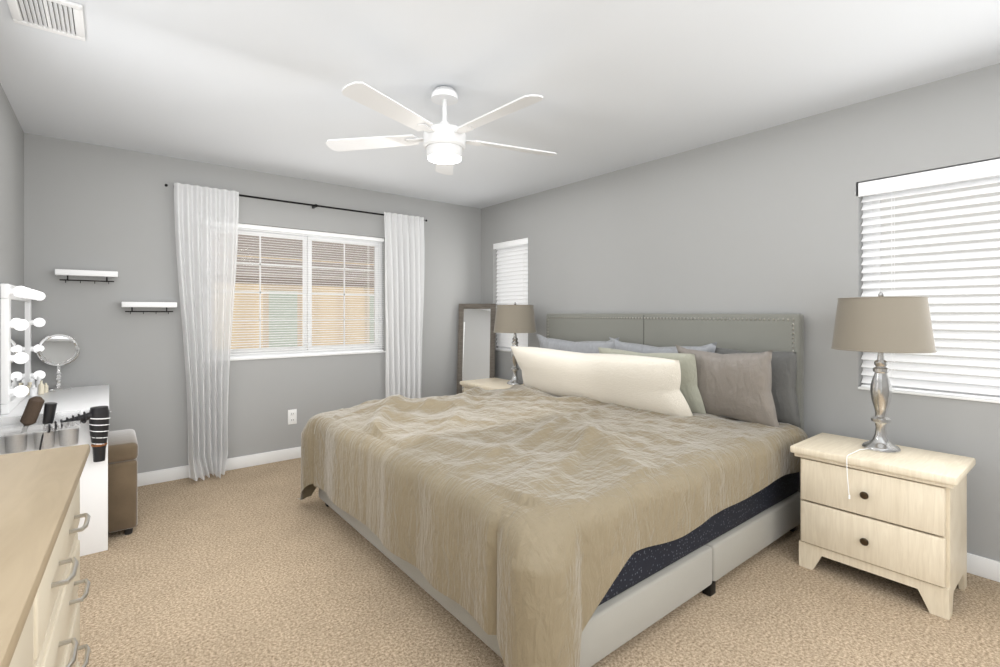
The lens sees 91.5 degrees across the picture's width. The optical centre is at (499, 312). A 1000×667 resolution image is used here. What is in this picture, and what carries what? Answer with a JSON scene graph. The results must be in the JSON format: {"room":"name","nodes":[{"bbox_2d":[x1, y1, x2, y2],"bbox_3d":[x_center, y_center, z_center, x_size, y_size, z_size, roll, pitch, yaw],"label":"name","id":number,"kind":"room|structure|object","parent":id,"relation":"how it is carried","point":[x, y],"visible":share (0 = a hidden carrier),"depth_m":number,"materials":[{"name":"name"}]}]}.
{"room":"bedroom","nodes":[
{"label":"bedroom","id":0,"kind":"room"},
{"bbox_2d":[0,83,23,404],"bbox_3d":[-1.508,0.044,1.064,0.150,2.440,5.300,0,0,-39],"label":"wall","id":1,"kind":"structure","parent":0,"point":[11,202],"depth_m":2.77,"materials":[{"name":"grey paint"}]},
{"bbox_2d":[24,133,480,473],"bbox_3d":[-1.707,0.044,4.396,4.006,2.440,0.150,0,0,-39],"label":"wall","id":2,"kind":"structure","parent":0,"point":[87,206],"depth_m":3.66,"materials":[{"name":"grey paint"}]},
{"bbox_2d":[55,269,117,283],"bbox_3d":[-2.821,-0.245,3.332,0.325,0.088,0.114,0,0,-39],"label":"shelf","id":3,"kind":"object","parent":2,"relation":"attached to","point":[85,273],"visible":1,"depth_m":3.29,"materials":[{"name":"white paint"}]},
{"bbox_2d":[121,302,176,313],"bbox_3d":[-2.552,-0.035,3.548,0.325,0.088,0.114,0,0,-39],"label":"shelf","id":4,"kind":"object","parent":2,"relation":"attached to","point":[166,305],"visible":1,"depth_m":3.51,"materials":[{"name":"white paint"}]},
{"bbox_2d":[137,447,300,486],"bbox_3d":[-1.649,1.216,4.334,3.660,0.095,0.018,0,0,-39],"label":"baseboard","id":5,"kind":"structure","parent":2,"relation":"attached to","point":[170,474],"depth_m":3.93,"materials":[{"name":"white wood"}]},
{"bbox_2d":[288,409,296,424],"bbox_3d":[-1.799,0.900,4.219,0.074,0.128,0.008,0,0,-39],"label":"electrical outlet","id":6,"kind":"object","parent":2,"relation":"attached to","point":[292,416],"visible":1,"depth_m":4.22,"materials":[{"name":"plastic"}]},
{"bbox_2d":[165,183,426,480],"bbox_3d":[-1.581,0.144,4.244,2.211,2.210,0.243,0,0,-39],"label":"curtains","id":7,"kind":"object","parent":2,"relation":"attached to","point":[206,227],"visible":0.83,"depth_m":3.77,"materials":[{"name":"white fabric"}]},
{"bbox_2d":[230,223,385,360],"bbox_3d":[-1.757,-0.175,4.335,1.540,1.121,0.142,0,0,-39],"label":"window","id":8,"kind":"structure","parent":2,"relation":"in","point":[307,348],"depth_m":4.38,"materials":[{"name":"plastic"}]},
{"bbox_2d":[0,0,999,208],"bbox_3d":[-0.004,-1.226,2.269,4.006,0.100,5.600,0,0,-39],"label":"ceiling","id":9,"kind":"structure","parent":0,"point":[256,85],"depth_m":2.39,"materials":[{"name":"white paint"}]},
{"bbox_2d":[7,0,85,40],"bbox_3d":[-1.770,-1.169,1.904,0.220,0.014,0.300,0,0,-39],"label":"ceiling vent","id":10,"kind":"object","parent":9,"relation":"in","point":[63,17],"visible":1,"depth_m":1.91,"materials":[{"name":"white metal"}]},
{"bbox_2d":[326,82,556,174],"bbox_3d":[-0.254,-0.990,2.525,1.280,0.370,1.250,0,0,-39],"label":"fan","id":11,"kind":"object","parent":9,"relation":"hanging from","point":[444,141],"visible":1,"depth_m":2.46,"materials":[{"name":"white plastic"}]},
{"bbox_2d":[77,458,999,666],"bbox_3d":[-0.004,1.314,2.269,4.006,0.100,5.600,0,0,-39],"label":"floor","id":12,"kind":"structure","parent":0,"point":[262,565],"depth_m":2.09,"materials":[{"name":"carpet"}]},
{"bbox_2d":[0,444,90,666],"bbox_3d":[-0.913,0.834,0.773,0.330,0.860,1.610,0,0,-36],"label":"dresser","id":13,"kind":"object","parent":12,"relation":"on","point":[40,580],"visible":1,"depth_m":1.01,"materials":[{"name":"beige wood"}]},
{"bbox_2d":[0,284,110,555],"bbox_3d":[-2.539,0.559,2.835,0.432,1.410,1.186,0,0,-39],"label":"vanity","id":14,"kind":"object","parent":12,"relation":"on","point":[40,416],"visible":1,"depth_m":2.54,"materials":[{"name":"white paint"}]},
{"bbox_2d":[36,333,80,391],"bbox_3d":[-2.888,0.319,3.187,0.210,0.367,0.124,0,0,-39],"label":"makeup mirror","id":15,"kind":"object","parent":14,"relation":"attached to","point":[58,350],"depth_m":3.17,"materials":[{"name":"silver metal"}]},
{"bbox_2d":[108,429,137,534],"bbox_3d":[-2.391,1.002,2.819,0.463,0.525,0.463,0,0,-39],"label":"ottoman","id":16,"kind":"object","parent":12,"relation":"on","point":[122,475],"visible":0.35,"depth_m":2.75,"materials":[{"name":"fabric"}]},
{"bbox_2d":[457,304,495,393],"bbox_3d":[-0.252,0.581,5.152,0.400,1.364,0.198,0,0,6],"label":"floor mirror","id":17,"kind":"object","parent":12,"relation":"on","point":[476,343],"visible":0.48,"depth_m":5.18,"materials":[{"name":"brown wood"}]},
{"bbox_2d":[460,378,523,390],"bbox_3d":[-0.035,0.964,4.640,0.451,0.600,0.620,0,0,-39],"label":"nightstand","id":18,"kind":"object","parent":12,"relation":"on","point":[491,383],"visible":0.21,"depth_m":4.63,"materials":[{"name":"beige wood"}]},
{"bbox_2d":[494,302,535,384],"bbox_3d":[0.141,0.278,4.557,0.405,0.769,0.405,0,0,-39],"label":"lamp","id":19,"kind":"object","parent":18,"relation":"on","point":[514,318],"visible":0.96,"depth_m":4.41,"materials":[{"name":"beige fabric"}]},
{"bbox_2d":[298,313,807,666],"bbox_3d":[0.281,0.634,3.009,2.287,1.260,2.341,0,0,-39],"label":"bed","id":20,"kind":"object","parent":12,"relation":"on","point":[594,489],"visible":1,"depth_m":2.25,"materials":[{"name":"fabric"}]},
{"bbox_2d":[790,433,975,619],"bbox_3d":[1.812,0.964,2.334,0.451,0.600,0.620,0,0,-39],"label":"nightstand","id":21,"kind":"object","parent":12,"relation":"on","point":[901,517],"visible":1,"depth_m":2.18,"materials":[{"name":"beige wood"}]},
{"bbox_2d":[831,292,936,498],"bbox_3d":[1.826,0.374,2.351,0.494,0.960,0.405,0,0,-39],"label":"lamp","id":22,"kind":"object","parent":21,"relation":"on","point":[880,324],"visible":1,"depth_m":2.26,"materials":[{"name":"beige fabric"}]},
{"bbox_2d":[481,63,999,561],"bbox_3d":[1.501,0.044,3.474,0.150,2.440,5.300,0,0,-39],"label":"wall","id":23,"kind":"structure","parent":0,"point":[765,221],"depth_m":3.02,"materials":[{"name":"grey paint"}]},
{"bbox_2d":[495,246,527,351],"bbox_3d":[0.148,-0.175,5.138,0.142,1.161,0.570,0,0,-39],"label":"window","id":24,"kind":"structure","parent":23,"relation":"in","point":[501,346],"depth_m":5.23,"materials":[{"name":"plastic"}]},
{"bbox_2d":[493,238,527,349],"bbox_3d":[0.133,-0.184,5.127,0.071,1.168,0.600,0,0,-39],"label":"window blind","id":25,"kind":"object","parent":24,"relation":"attached to","point":[512,279],"visible":0.6,"depth_m":5.14,"materials":[{"name":"white plastic"}]},
{"bbox_2d":[858,175,999,403],"bbox_3d":[2.489,-0.150,2.216,0.142,1.151,1.400,0,0,-39],"label":"window","id":26,"kind":"structure","parent":23,"relation":"in","point":[871,289],"depth_m":2.55,"materials":[{"name":"plastic"}]},
{"bbox_2d":[856,157,999,399],"bbox_3d":[2.471,-0.159,2.201,0.071,1.158,1.430,0,0,-39],"label":"window blind","id":27,"kind":"object","parent":26,"relation":"attached to","point":[964,172],"visible":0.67,"depth_m":2.48,"materials":[{"name":"white plastic"}]},
{"bbox_2d":[967,553,999,581],"bbox_3d":[1.436,1.216,3.423,0.016,0.095,5.300,0,0,-39],"label":"baseboard","id":28,"kind":"structure","parent":23,"relation":"attached to","point":[980,566],"depth_m":2.32,"materials":[{"name":"white wood"}]},
{"label":"outside","id":29,"kind":"structure","parent":0,"visible":0},
{"bbox_2d":[231,182,999,377],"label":"window","id":30,"kind":"structure","parent":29,"point":[351,272],"depth_m":6.78,"materials":[{"name":"clear glass"}]}
]}

